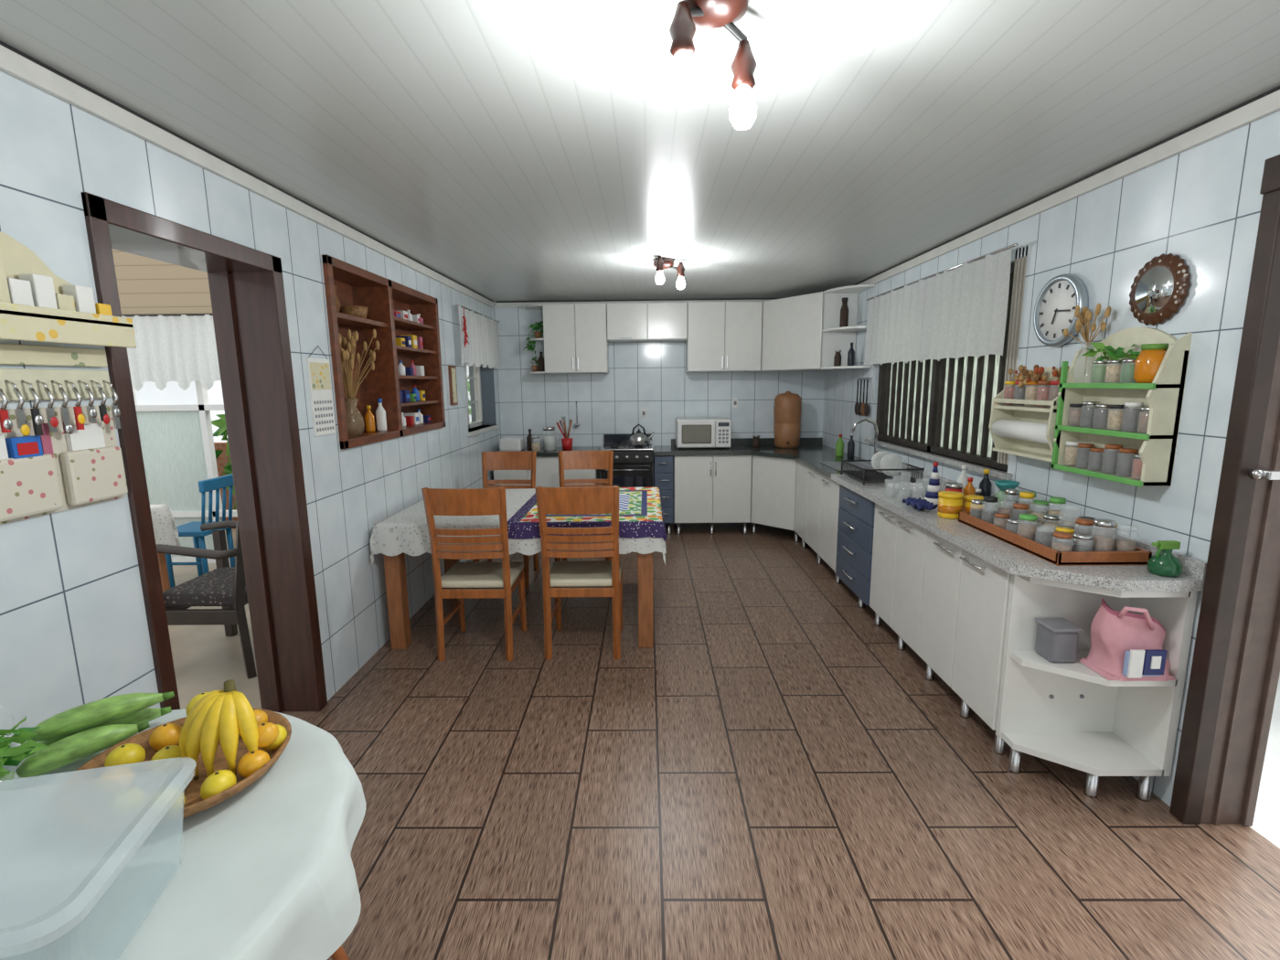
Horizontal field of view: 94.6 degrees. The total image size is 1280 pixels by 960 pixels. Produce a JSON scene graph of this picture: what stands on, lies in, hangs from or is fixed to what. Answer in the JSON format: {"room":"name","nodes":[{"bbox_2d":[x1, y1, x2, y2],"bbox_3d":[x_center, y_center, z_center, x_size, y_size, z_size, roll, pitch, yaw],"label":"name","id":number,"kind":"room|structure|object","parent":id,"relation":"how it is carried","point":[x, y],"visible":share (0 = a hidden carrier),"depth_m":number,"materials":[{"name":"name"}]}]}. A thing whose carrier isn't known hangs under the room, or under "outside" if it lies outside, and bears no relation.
{"room":"kitchen","nodes":[
{"label":"kitchen","id":0,"kind":"room"},
{"bbox_2d":[111,248,212,405],"bbox_3d":[-4.382,-0.841,5.052,5.130,3.200,0.150,0,9,1],"label":"wall","id":1,"kind":"structure","parent":0,"point":[145,285],"depth_m":4.85,"materials":[{"name":"brown wood"}]},
{"bbox_2d":[121,313,220,391],"bbox_3d":[-3.886,-1.047,4.863,1.450,0.618,0.054,0,9,1],"label":"window curtain","id":2,"kind":"object","parent":1,"relation":"hanging from","point":[181,348],"visible":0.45,"depth_m":4.86,"materials":[{"name":"white fabric"}]},
{"bbox_2d":[131,313,237,563],"bbox_3d":[-3.741,-0.326,5.115,1.300,2.150,0.060,0,9,1],"label":"window","id":3,"kind":"structure","parent":1,"relation":"in","point":[177,446],"depth_m":5.13,"materials":[{"name":"glass"}]},
{"bbox_2d":[0,70,500,745],"bbox_3d":[-1.698,-0.081,2.742,0.260,2.400,7.800,0,9,1],"label":"wall","id":4,"kind":"structure","parent":0,"point":[74,632],"depth_m":1.86,"materials":[{"name":"tile"}]},
{"bbox_2d":[0,231,136,524],"bbox_3d":[-1.534,-0.272,1.555,0.100,0.720,0.405,0,9,1],"label":"wall organizer","id":5,"kind":"object","parent":4,"relation":"attached to","point":[53,459],"visible":1,"depth_m":1.55,"materials":[{"name":"beige wood"}]},
{"bbox_2d":[80,192,327,713],"bbox_3d":[-1.699,0.144,2.297,0.285,2.100,0.910,0,9,1],"label":"door","id":6,"kind":"structure","parent":4,"relation":"in","point":[246,283],"depth_m":2.59,"materials":[{"name":"brown wood"}]},
{"bbox_2d":[0,40,494,308],"bbox_3d":[-1.570,-1.212,2.436,0.022,0.069,7.570,0,9,1],"label":"trim","id":7,"kind":"structure","parent":4,"relation":"attached to","point":[14,62],"depth_m":2.00,"materials":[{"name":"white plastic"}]},
{"bbox_2d":[306,345,336,436],"bbox_3d":[-1.563,-0.439,2.899,0.012,0.431,0.190,0,9,1],"label":"wall calendar","id":8,"kind":"object","parent":4,"relation":"attached to","point":[318,369],"visible":1,"depth_m":2.89,"materials":[{"name":"white paper"}]},
{"bbox_2d":[321,254,445,449],"bbox_3d":[-1.644,-0.765,3.778,0.215,0.970,1.570,0,9,1],"label":"niche shelf","id":9,"kind":"object","parent":4,"relation":"attached to","point":[357,286],"visible":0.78,"depth_m":3.69,"materials":[{"name":"brown wood"}]},
{"bbox_2d":[340,305,367,319],"bbox_3d":[-1.657,-0.966,3.426,0.150,0.070,0.150,0,9,1],"label":"wicker basket","id":10,"kind":"object","parent":9,"relation":"on","point":[352,310],"visible":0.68,"depth_m":3.37,"materials":[{"name":"wicker"}]},
{"bbox_2d":[338,329,379,436],"bbox_3d":[-1.646,-0.566,3.374,0.150,0.617,0.490,0,9,1],"label":"vase","id":11,"kind":"object","parent":9,"relation":"on","point":[355,421],"visible":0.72,"depth_m":3.35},
{"bbox_2d":[364,405,375,432],"bbox_3d":[-1.660,-0.376,3.625,0.056,0.160,0.055,0,9,1],"label":"bottle","id":12,"kind":"object","parent":9,"relation":"on","point":[369,419],"visible":1,"depth_m":3.61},
{"bbox_2d":[375,398,386,431],"bbox_3d":[-1.619,-0.407,3.690,0.060,0.200,0.058,0,9,1],"label":"bottle","id":13,"kind":"object","parent":9,"relation":"on","point":[380,412],"visible":1,"depth_m":3.67,"materials":[{"name":"white plastic"}]},
{"bbox_2d":[448,365,458,405],"bbox_3d":[-1.537,-0.778,4.860,0.022,0.320,0.130,0,9,1],"label":"picture frame","id":14,"kind":"object","parent":4,"relation":"attached to","point":[452,371],"visible":1,"depth_m":4.82,"materials":[{"name":"brown wood"}]},
{"bbox_2d":[455,303,500,369],"bbox_3d":[-1.485,-1.306,5.537,0.046,0.498,1.400,0,9,1],"label":"window curtain","id":15,"kind":"object","parent":4,"relation":"hanging from","point":[483,348],"visible":0.98,"depth_m":5.42,"materials":[{"name":"fabric"}]},
{"bbox_2d":[464,362,499,436],"bbox_3d":[-1.655,-0.999,5.711,0.290,1.060,1.040,0,9,1],"label":"window","id":16,"kind":"structure","parent":4,"relation":"in","point":[476,424],"depth_m":6.15,"materials":[{"name":"white plastic"}]},
{"bbox_2d":[0,0,1279,301],"bbox_3d":[0.134,-1.330,2.515,3.950,0.100,7.800,0,9,1],"label":"ceiling","id":17,"kind":"structure","parent":0,"point":[511,150],"depth_m":1.88,"materials":[{"name":"plastic"}]},
{"bbox_2d":[652,256,684,277],"bbox_3d":[0.205,-1.487,4.133,0.225,0.120,0.205,0,9,1],"label":"ceiling lamp","id":18,"kind":"object","parent":17,"relation":"attached to","point":[661,262],"depth_m":4.11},
{"bbox_2d":[655,271,685,289],"bbox_3d":[0.213,-1.395,4.125,0.244,0.110,0.064,-7,11,-32],"label":"light bulb","id":19,"kind":"object","parent":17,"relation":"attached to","point":[659,278],"visible":1,"depth_m":4.08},
{"bbox_2d":[668,51,756,129],"bbox_3d":[0.169,-0.884,1.347,0.250,0.110,0.064,-7,12,-35],"label":"light bulb","id":20,"kind":"object","parent":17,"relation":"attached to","point":[682,76],"visible":1,"depth_m":1.29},
{"bbox_2d":[668,0,756,90],"bbox_3d":[0.168,-0.997,1.326,0.210,0.170,0.175,0,9,1],"label":"ceiling lamp","id":21,"kind":"object","parent":17,"relation":"attached to","point":[688,15],"depth_m":1.29,"materials":[{"name":"metal"}]},
{"bbox_2d":[493,301,824,522],"bbox_3d":[0.222,-0.718,6.468,3.500,2.400,0.200,0,9,1],"label":"wall","id":22,"kind":"structure","parent":0,"point":[653,377],"depth_m":6.33,"materials":[{"name":"tile"}]},
{"bbox_2d":[525,303,608,373],"bbox_3d":[-0.762,-1.444,6.074,0.855,0.680,0.350,0,9,1],"label":"upper cabinet","id":23,"kind":"object","parent":22,"relation":"attached to","point":[575,335],"visible":0.98,"depth_m":5.93,"materials":[{"name":"white laminate"}]},
{"bbox_2d":[522,320,543,353],"bbox_3d":[-1.082,-1.459,6.070,0.235,0.342,0.235,0,9,1],"label":"ivy","id":24,"kind":"object","parent":23,"relation":"in","point":[538,335],"visible":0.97,"depth_m":6.04,"materials":[{"name":"plant"}]},
{"bbox_2d":[537,352,544,371],"bbox_3d":[-1.017,-1.220,6.093,0.070,0.200,0.068,0,9,1],"label":"bottle","id":25,"kind":"object","parent":23,"relation":"in","point":[541,363],"visible":0.87,"depth_m":6.07,"materials":[{"name":"black glass"}]},
{"bbox_2d":[495,298,780,307],"bbox_3d":[0.209,-1.854,6.168,3.440,0.059,0.020,0,9,1],"label":"trim","id":26,"kind":"structure","parent":22,"relation":"attached to","point":[518,304],"depth_m":6.17,"materials":[{"name":"white plastic"}]},
{"bbox_2d":[606,302,687,341],"bbox_3d":[0.072,-1.609,6.040,0.805,0.360,0.345,0,9,1],"label":"upper cabinet","id":27,"kind":"object","parent":22,"relation":"attached to","point":[626,322],"visible":1,"depth_m":5.89,"materials":[{"name":"white laminate"}]},
{"bbox_2d":[685,301,762,372],"bbox_3d":[0.851,-1.457,6.055,0.740,0.680,0.350,0,9,1],"label":"upper cabinet","id":28,"kind":"object","parent":22,"relation":"attached to","point":[723,336],"visible":0.99,"depth_m":5.91,"materials":[{"name":"white laminate"}]},
{"bbox_2d":[168,522,1279,959],"bbox_3d":[-2.408,1.125,3.152,9.090,0.100,8.200,0,9,1],"label":"floor","id":29,"kind":"structure","parent":0,"point":[773,777],"depth_m":2.20,"materials":[{"name":"brown tile"}]},
{"bbox_2d":[157,553,170,591],"bbox_3d":[-3.622,0.571,4.036,0.550,0.730,0.400,0,9,1],"label":"side table","id":30,"kind":"object","parent":29,"relation":"on","point":[162,561],"visible":0.06,"depth_m":4.19,"materials":[{"name":"brown wood"}]},
{"bbox_2d":[149,504,182,557],"bbox_3d":[-3.624,0.405,4.008,0.632,0.404,0.482,0,9,1],"label":"lace tablecloth","id":31,"kind":"object","parent":30,"relation":"on","point":[165,531],"visible":0.16,"depth_m":4.12,"materials":[{"name":"white fabric"}]},
{"bbox_2d":[165,474,234,588],"bbox_3d":[-3.481,0.401,4.685,0.400,0.850,0.360,0,9,1],"label":"chair","id":32,"kind":"object","parent":29,"relation":"on","point":[193,529],"visible":0.57,"depth_m":4.59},
{"bbox_2d":[155,520,256,678],"bbox_3d":[-2.352,0.596,3.398,0.650,0.866,0.612,0,9,1],"label":"armchair","id":33,"kind":"object","parent":29,"relation":"on","point":[224,586],"visible":0.43,"depth_m":3.16,"materials":[{"name":"brown wood"}]},
{"bbox_2d":[211,414,236,510],"bbox_3d":[-3.481,-0.096,5.844,1.393,1.693,0.828,0,9,1],"label":"garden plants","id":34,"kind":"object","parent":29,"relation":"on","point":[220,422],"visible":0.04,"depth_m":5.62,"materials":[{"name":"green plant"}]},
{"bbox_2d":[330,944,350,959],"bbox_3d":[-0.926,1.137,1.328,0.399,0.449,0.388,0,9,1],"label":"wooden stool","id":35,"kind":"object","parent":29,"relation":"on","point":[340,954],"visible":0.02,"depth_m":1.49,"materials":[{"name":"orange wood"}]},
{"bbox_2d":[421,486,526,661],"bbox_3d":[-0.939,0.502,3.453,0.452,1.004,0.486,0,9,1],"label":"dining chair","id":36,"kind":"object","parent":29,"relation":"on","point":[505,574],"visible":1,"depth_m":3.27,"materials":[{"name":"orange wood"}]},
{"bbox_2d":[472,451,539,586],"bbox_3d":[-1.071,0.295,4.709,0.452,1.004,0.486,0,9,1],"label":"dining chair","id":37,"kind":"object","parent":29,"relation":"on","point":[490,460],"visible":0.36,"depth_m":4.84,"materials":[{"name":"orange wood"}]},
{"bbox_2d":[374,507,653,649],"bbox_3d":[-0.698,0.535,3.963,1.620,0.765,1.090,0,9,1],"label":"dining table","id":38,"kind":"object","parent":29,"relation":"on","point":[395,568],"visible":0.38,"depth_m":3.46,"materials":[{"name":"brown wood"}]},
{"bbox_2d":[369,488,666,565],"bbox_3d":[-0.691,0.273,3.920,1.689,0.245,1.179,0,9,1],"label":"lace tablecloth","id":39,"kind":"object","parent":38,"relation":"on","point":[406,531],"visible":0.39,"depth_m":3.36,"materials":[{"name":"white fabric"}]},
{"bbox_2d":[507,487,666,542],"bbox_3d":[-0.297,0.205,3.895,0.908,0.122,1.169,0,9,1],"label":"tablecloth","id":40,"kind":"object","parent":39,"relation":"on","point":[641,513],"visible":0.44,"depth_m":3.41,"materials":[{"name":"fabric"}]},
{"bbox_2d":[492,446,600,487],"bbox_3d":[-0.964,0.110,6.230,1.080,0.868,0.555,0,9,1],"label":"base cabinet","id":41,"kind":"object","parent":29,"relation":"on","point":[547,462],"visible":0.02,"depth_m":5.95,"materials":[{"name":"white laminate"}]},
{"bbox_2d":[499,436,525,451],"bbox_3d":[-1.320,-0.373,6.110,0.220,0.132,0.250,0,9,1],"label":"bin","id":42,"kind":"object","parent":41,"relation":"on","point":[506,443],"visible":1,"depth_m":5.99,"materials":[{"name":"white plastic"}]},
{"bbox_2d":[526,428,533,450],"bbox_3d":[-1.130,-0.414,6.076,0.070,0.220,0.068,0,9,1],"label":"oil bottle","id":43,"kind":"object","parent":41,"relation":"on","point":[529,441],"visible":0.85,"depth_m":6.05,"materials":[{"name":"black glass"}]},
{"bbox_2d":[543,426,555,450],"bbox_3d":[-0.919,-0.425,6.064,0.167,0.240,0.138,6,11,34],"label":"jar","id":44,"kind":"object","parent":41,"relation":"on","point":[549,441],"visible":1,"depth_m":6.03,"materials":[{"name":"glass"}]},
{"bbox_2d":[555,416,572,450],"bbox_3d":[-0.770,-0.478,6.062,0.167,0.343,0.120,0,9,1],"label":"pot","id":45,"kind":"object","parent":41,"relation":"on","point":[566,442],"visible":1,"depth_m":6.04,"materials":[{"name":"red ceramic"}]},
{"bbox_2d":[534,485,622,660],"bbox_3d":[-0.329,0.495,3.455,0.452,1.004,0.486,0,9,1],"label":"dining chair","id":46,"kind":"object","parent":29,"relation":"on","point":[602,499],"visible":1,"depth_m":3.25,"materials":[{"name":"orange wood"}]},
{"bbox_2d":[554,450,613,586],"bbox_3d":[-0.441,0.290,4.702,0.452,1.004,0.486,0,9,1],"label":"dining chair","id":47,"kind":"object","parent":29,"relation":"on","point":[568,460],"visible":0.28,"depth_m":4.83,"materials":[{"name":"orange wood"}]},
{"bbox_2d":[599,434,653,487],"bbox_3d":[-0.128,0.043,6.176,0.535,1.000,0.551,0,9,1],"label":"gas stove","id":48,"kind":"object","parent":29,"relation":"on","point":[632,464],"visible":0.56,"depth_m":5.92,"materials":[{"name":"black metal"}]},
{"bbox_2d":[629,423,654,445],"bbox_3d":[0.005,-0.463,5.974,0.230,0.216,0.190,6,11,35],"label":"kettle","id":49,"kind":"object","parent":48,"relation":"on","point":[638,438],"visible":1,"depth_m":5.94,"materials":[{"name":"metal"}]},
{"bbox_2d":[653,445,673,534],"bbox_3d":[0.243,0.101,6.207,0.195,0.868,0.571,0,9,1],"label":"base cabinet","id":50,"kind":"object","parent":29,"relation":"on","point":[663,454],"visible":0.76,"depth_m":5.94,"materials":[{"name":"blue laminate"}]},
{"bbox_2d":[673,454,752,534],"bbox_3d":[0.738,0.116,6.202,0.775,0.830,0.576,0,9,1],"label":"base cabinet","id":51,"kind":"object","parent":29,"relation":"on","point":[711,489],"visible":0.99,"depth_m":5.94,"materials":[{"name":"white laminate"}]},
{"bbox_2d":[750,455,798,542],"bbox_3d":[1.547,0.135,6.037,0.835,0.830,0.892,0,9,1],"label":"base cabinet","id":52,"kind":"object","parent":29,"relation":"on","point":[773,479],"visible":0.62,"depth_m":5.75,"materials":[{"name":"white laminate"}]},
{"bbox_2d":[794,460,1011,755],"bbox_3d":[1.674,0.475,3.976,0.536,0.830,3.285,0,9,1],"label":"base cabinet","id":53,"kind":"object","parent":29,"relation":"on","point":[949,604],"visible":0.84,"depth_m":3.06,"materials":[{"name":"white laminate"}]},
{"bbox_2d":[671,437,901,478],"bbox_3d":[1.140,-0.228,5.372,1.635,0.109,2.093,0,9,1],"label":"countertop","id":54,"kind":"structure","parent":53,"relation":"on","point":[811,453],"depth_m":5.84,"materials":[{"name":"stone"}]},
{"bbox_2d":[675,416,731,448],"bbox_3d":[0.655,-0.489,6.164,0.550,0.302,0.385,0,9,1],"label":"microwave oven","id":55,"kind":"object","parent":54,"relation":"on","point":[690,432],"visible":1,"depth_m":6.00,"materials":[{"name":"white plastic"}]},
{"bbox_2d":[773,390,801,447],"bbox_3d":[1.518,-0.626,6.084,0.278,0.580,0.278,-6,11,-31],"label":"water filter","id":56,"kind":"object","parent":54,"relation":"on","point":[787,408],"visible":1,"depth_m":5.98,"materials":[{"name":"ceramic"}]},
{"bbox_2d":[835,434,843,456],"bbox_3d":[1.812,-0.315,5.352,0.070,0.200,0.068,0,9,1],"label":"dish soap","id":57,"kind":"object","parent":54,"relation":"on","point":[839,444],"visible":1,"depth_m":5.33,"materials":[{"name":"green plastic"}]},
{"bbox_2d":[847,433,854,458],"bbox_3d":[1.860,-0.301,5.202,0.060,0.220,0.058,0,9,1],"label":"glass bottle","id":58,"kind":"object","parent":54,"relation":"on","point":[850,444],"visible":1,"depth_m":5.18,"materials":[{"name":"glass"}]},
{"bbox_2d":[851,417,879,465],"bbox_3d":[1.798,-0.300,4.698,0.232,0.384,0.093,0,9,1],"label":"kitchen faucet","id":59,"kind":"object","parent":54,"relation":"on","point":[874,423],"visible":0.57,"depth_m":4.69,"materials":[{"name":"silver metal"}]},
{"bbox_2d":[840,451,924,485],"bbox_3d":[1.658,-0.095,4.077,0.391,0.181,0.462,0,9,1],"label":"dish drying rack","id":60,"kind":"object","parent":54,"relation":"on","point":[887,467],"visible":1,"depth_m":4.02,"materials":[{"name":"black plastic"}]},
{"bbox_2d":[887,482,942,490],"bbox_3d":[1.746,0.040,3.759,0.280,0.015,0.160,0,9,1],"label":"cutting board","id":61,"kind":"object","parent":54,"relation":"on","point":[901,485],"visible":0.76,"depth_m":3.73,"materials":[{"name":"white plastic"}]},
{"bbox_2d":[901,497,938,511],"bbox_3d":[1.489,0.128,3.148,0.105,0.038,0.205,0,9,1],"label":"dish towel","id":62,"kind":"object","parent":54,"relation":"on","point":[918,503],"visible":1,"depth_m":3.11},
{"bbox_2d":[924,461,940,504],"bbox_3d":[1.619,0.015,3.249,0.100,0.233,0.098,0,9,1],"label":"bottle","id":63,"kind":"object","parent":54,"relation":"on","point":[933,487],"visible":0.94,"depth_m":3.23,"materials":[{"name":"white plastic"}]},
{"bbox_2d":[937,490,964,519],"bbox_3d":[1.547,0.123,2.944,0.116,0.122,0.114,0,9,1],"label":"tin","id":64,"kind":"object","parent":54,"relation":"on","point":[950,503],"visible":0.91,"depth_m":2.90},
{"bbox_2d":[945,481,963,492],"bbox_3d":[1.638,0.088,3.089,0.084,0.142,0.083,0,9,1],"label":"tin","id":65,"kind":"object","parent":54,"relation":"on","point":[949,486],"visible":0.45,"depth_m":3.05,"materials":[{"name":"metal"}]},
{"bbox_2d":[957,465,968,489],"bbox_3d":[1.821,0.017,3.329,0.060,0.200,0.058,0,9,1],"label":"condiment bottle","id":66,"kind":"object","parent":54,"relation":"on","point":[963,478],"visible":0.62,"depth_m":3.31,"materials":[{"name":"white plastic"}]},
{"bbox_2d":[962,477,975,507],"bbox_3d":[1.759,0.066,3.155,0.060,0.160,0.058,0,9,1],"label":"condiment bottle","id":67,"kind":"object","parent":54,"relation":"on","point":[969,489],"visible":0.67,"depth_m":3.14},
{"bbox_2d":[963,494,985,511],"bbox_3d":[1.667,0.132,2.944,0.094,0.102,0.094,0,9,1],"label":"tin","id":68,"kind":"object","parent":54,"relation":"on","point":[968,506],"visible":0.48,"depth_m":2.92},
{"bbox_2d":[978,469,991,506],"bbox_3d":[1.859,0.041,3.180,0.060,0.200,0.058,0,9,1],"label":"condiment bottle","id":69,"kind":"object","parent":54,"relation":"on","point":[985,485],"visible":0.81,"depth_m":3.16,"materials":[{"name":"black glass"}]},
{"bbox_2d":[993,480,1020,491],"bbox_3d":[1.816,0.095,2.936,0.110,0.174,0.110,0,9,1],"label":"bowl","id":70,"kind":"object","parent":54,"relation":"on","point":[1002,485],"visible":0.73,"depth_m":2.91,"materials":[{"name":"ceramic"}]},
{"bbox_2d":[958,511,1151,565],"bbox_3d":[1.702,0.231,2.504,0.340,0.050,0.700,0,9,1],"label":"wooden tray","id":71,"kind":"object","parent":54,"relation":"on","point":[1140,556],"visible":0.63,"depth_m":2.18,"materials":[{"name":"brown wood"}]},
{"bbox_2d":[970,488,1136,551],"bbox_3d":[1.698,0.164,2.490,0.308,0.160,0.657,0,9,1],"label":"spice jars","id":72,"kind":"object","parent":71,"relation":"on","point":[1050,529],"visible":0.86,"depth_m":2.39,"materials":[{"name":"clear glass"}]},
{"bbox_2d":[1146,540,1183,576],"bbox_3d":[1.825,0.270,2.053,0.097,0.118,0.091,0,9,1],"label":"spray bottle","id":73,"kind":"object","parent":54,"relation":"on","point":[1164,563],"visible":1,"depth_m":2.03,"materials":[{"name":"plastic"}]},
{"bbox_2d":[995,574,1197,801],"bbox_3d":[1.683,0.764,2.226,0.480,0.830,0.258,0,9,1],"label":"shelf","id":74,"kind":"object","parent":29,"relation":"on","point":[1069,714],"visible":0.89,"depth_m":2.28,"materials":[{"name":"white laminate"}]},
{"bbox_2d":[1034,618,1083,661],"bbox_3d":[1.582,0.610,2.243,0.110,0.138,0.110,0,9,1],"label":"food container","id":75,"kind":"object","parent":74,"relation":"on","point":[1057,639],"visible":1,"depth_m":2.20,"materials":[{"name":"plastic"}]},
{"bbox_2d":[1079,597,1175,681],"bbox_3d":[1.772,0.558,2.123,0.256,0.275,0.196,0,9,1],"label":"tote bag","id":76,"kind":"object","parent":74,"relation":"on","point":[1125,646],"visible":1,"depth_m":2.08,"materials":[{"name":"fabric"}]},
{"bbox_3d":[-1.044,1.028,1.038,0.990,0.758,0.990,0,9,1],"label":"round table","id":77,"kind":"object","parent":29,"relation":"on","visible":0},
{"bbox_2d":[0,708,365,959],"bbox_3d":[-1.038,0.723,0.985,1.084,0.150,1.067,-1,9,-4],"label":"tablecloth","id":78,"kind":"object","parent":77,"relation":"on","point":[266,871],"visible":0.65,"depth_m":0.98,"materials":[{"name":"fabric"}]},
{"bbox_2d":[0,716,49,792],"bbox_3d":[-1.237,0.528,1.119,0.156,0.190,0.166,3,10,19],"label":"herbs","id":79,"kind":"object","parent":78,"relation":"on","point":[11,756],"visible":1,"depth_m":1.14,"materials":[{"name":"green plant"}]},
{"bbox_2d":[15,691,174,778],"bbox_3d":[-1.173,0.533,1.285,0.258,0.103,0.137,-9,13,-42],"label":"corn cob","id":80,"kind":"object","parent":78,"relation":"on","point":[76,733],"visible":0.98,"depth_m":1.25,"materials":[{"name":"green plant"}]},
{"bbox_2d":[53,707,291,832],"bbox_3d":[-0.926,0.585,1.202,0.380,0.045,0.380,0,9,1],"label":"fruit bowl","id":81,"kind":"object","parent":78,"relation":"on","point":[75,803],"visible":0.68,"depth_m":1.14,"materials":[{"name":"wood"}]},
{"bbox_2d":[93,692,287,820],"bbox_3d":[-0.910,0.542,1.202,0.330,0.110,0.303,7,12,40],"label":"citrus fruit","id":82,"kind":"object","parent":81,"relation":"in","point":[115,784],"visible":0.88,"depth_m":1.17,"materials":[{"name":"yellow plant"}]},
{"bbox_2d":[178,679,258,780],"bbox_3d":[-0.857,0.507,1.200,0.168,0.168,0.109,0,9,1],"label":"banana bunch","id":83,"kind":"object","parent":81,"relation":"in","point":[222,715],"visible":0.94,"depth_m":1.17,"materials":[{"name":"food"}]},
{"bbox_2d":[993,490,1008,511],"bbox_3d":[1.878,0.090,3.066,0.060,0.140,0.058,0,9,1],"label":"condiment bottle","id":84,"kind":"object","parent":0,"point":[1002,496],"visible":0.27,"depth_m":3.05,"materials":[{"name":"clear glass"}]},
{"bbox_2d":[831,465,1207,591],"bbox_3d":[1.662,0.137,3.165,0.545,0.099,2.365,0,9,1],"label":"countertop","id":85,"kind":"structure","parent":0,"point":[1012,560],"depth_m":2.27,"materials":[{"name":"stone"}]},
{"bbox_2d":[821,110,1279,806],"bbox_3d":[2.027,-0.113,2.697,0.190,2.400,7.800,0,9,1],"label":"wall","id":86,"kind":"structure","parent":0,"point":[1201,204],"depth_m":2.20,"materials":[{"name":"tile"}]},
{"bbox_2d":[760,284,874,371],"bbox_3d":[1.586,-1.386,5.577,0.730,0.680,1.300,0,9,1],"label":"upper cabinet","id":87,"kind":"object","parent":86,"relation":"attached to","point":[800,333],"visible":0.99,"depth_m":5.41,"materials":[{"name":"white laminate"}]},
{"bbox_2d":[833,350,841,366],"bbox_3d":[1.734,-1.067,5.177,0.060,0.140,0.058,0,9,1],"label":"bottle","id":88,"kind":"object","parent":87,"relation":"in","point":[837,357],"visible":1,"depth_m":5.16,"materials":[{"name":"glass"}]},
{"bbox_2d":[839,297,848,327],"bbox_3d":[1.770,-1.447,5.114,0.070,0.250,0.068,0,9,1],"label":"bottle","id":89,"kind":"object","parent":87,"relation":"in","point":[844,311],"visible":0.84,"depth_m":5.09,"materials":[{"name":"black glass"}]},
{"bbox_2d":[847,342,854,365],"bbox_3d":[1.833,-1.089,5.122,0.060,0.200,0.058,0,9,1],"label":"glass bottle","id":90,"kind":"object","parent":87,"relation":"in","point":[851,352],"visible":0.91,"depth_m":5.10,"materials":[{"name":"black glass"}]},
{"bbox_2d":[854,377,872,415],"bbox_3d":[1.934,-0.722,5.123,0.043,0.328,0.315,0,9,1],"label":"hanging utensils","id":91,"kind":"object","parent":86,"relation":"attached to","point":[860,409],"visible":1,"depth_m":5.10,"materials":[{"name":"metal"}]},
{"bbox_2d":[864,243,1018,365],"bbox_3d":[1.869,-1.060,3.935,0.046,0.548,1.990,0,9,1],"label":"window curtain","id":92,"kind":"object","parent":86,"relation":"hanging from","point":[961,310],"visible":1,"depth_m":3.60,"materials":[{"name":"fabric"}]},
{"bbox_2d":[864,245,1028,479],"bbox_3d":[2.017,-0.743,3.961,0.230,1.170,2.000,0,9,1],"label":"window","id":93,"kind":"structure","parent":86,"relation":"in","point":[943,407],"depth_m":3.76,"materials":[{"name":"brown"}]},
{"bbox_2d":[988,364,1069,461],"bbox_3d":[1.866,-0.331,2.814,0.130,0.434,0.460,0,9,1],"label":"paper towel holder","id":94,"kind":"object","parent":86,"relation":"attached to","point":[1022,421],"visible":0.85,"depth_m":2.83,"materials":[{"name":"beige wood"}]},
{"bbox_2d":[1033,273,1088,346],"bbox_3d":[1.903,-0.768,2.681,0.045,0.320,0.320,0,9,1],"label":"wall clock","id":95,"kind":"object","parent":86,"relation":"attached to","point":[1055,305],"visible":0.93,"depth_m":2.67,"materials":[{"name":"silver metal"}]},
{"bbox_2d":[853,85,1279,285],"bbox_3d":[1.907,-1.242,2.394,0.022,0.069,7.570,0,9,1],"label":"trim","id":96,"kind":"structure","parent":86,"relation":"attached to","point":[1263,105],"depth_m":2.34,"materials":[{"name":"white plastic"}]},
{"bbox_2d":[1050,327,1192,487],"bbox_3d":[1.863,-0.302,2.328,0.126,0.583,0.480,0,9,1],"label":"spice rack","id":97,"kind":"object","parent":86,"relation":"attached to","point":[1111,426],"visible":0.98,"depth_m":2.28,"materials":[{"name":"beige wood"}]},
{"bbox_2d":[1063,303,1111,374],"bbox_3d":[1.854,-0.567,2.458,0.097,0.326,0.181,0,9,1],"label":"dried flowers","id":98,"kind":"object","parent":97,"relation":"on","point":[1085,315],"visible":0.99,"depth_m":2.45,"materials":[{"name":"brown plant"}]},
{"bbox_2d":[1133,343,1168,383],"bbox_3d":[1.852,-0.420,2.136,0.100,0.140,0.100,0,9,1],"label":"honey jar","id":99,"kind":"object","parent":97,"relation":"in","point":[1147,363],"visible":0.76,"depth_m":2.11,"materials":[{"name":"orange glass"}]},
{"bbox_2d":[1129,252,1190,325],"bbox_3d":[1.906,-0.699,2.175,0.029,0.258,0.258,0,9,1],"label":"round wall mirror","id":100,"kind":"object","parent":86,"relation":"attached to","point":[1159,288],"visible":1,"depth_m":2.15,"materials":[{"name":"brown wood"}]},
{"bbox_2d":[1169,154,1279,826],"bbox_3d":[1.998,0.221,1.325,0.240,2.190,1.265,0,9,1],"label":"door","id":101,"kind":"structure","parent":86,"relation":"in","point":[1235,670],"depth_m":1.94,"materials":[{"name":"wood"}]},
{"label":"outside","id":102,"kind":"structure","parent":0,"visible":0},
{"bbox_2d":[1249,673,1279,848],"bbox_3d":[1.060,1.074,4.221,26.000,0.180,24.000,0,9,1],"label":"ground","id":103,"kind":"structure","parent":102,"point":[1266,819],"depth_m":2.42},
{"bbox_2d":[213,442,237,528],"bbox_3d":[-3.371,0.111,6.491,3.100,1.070,0.100,0,9,1],"label":"fence","id":104,"kind":"object","parent":103,"relation":"on","point":[222,459],"visible":0.02,"depth_m":6.41,"materials":[{"name":"brick"}]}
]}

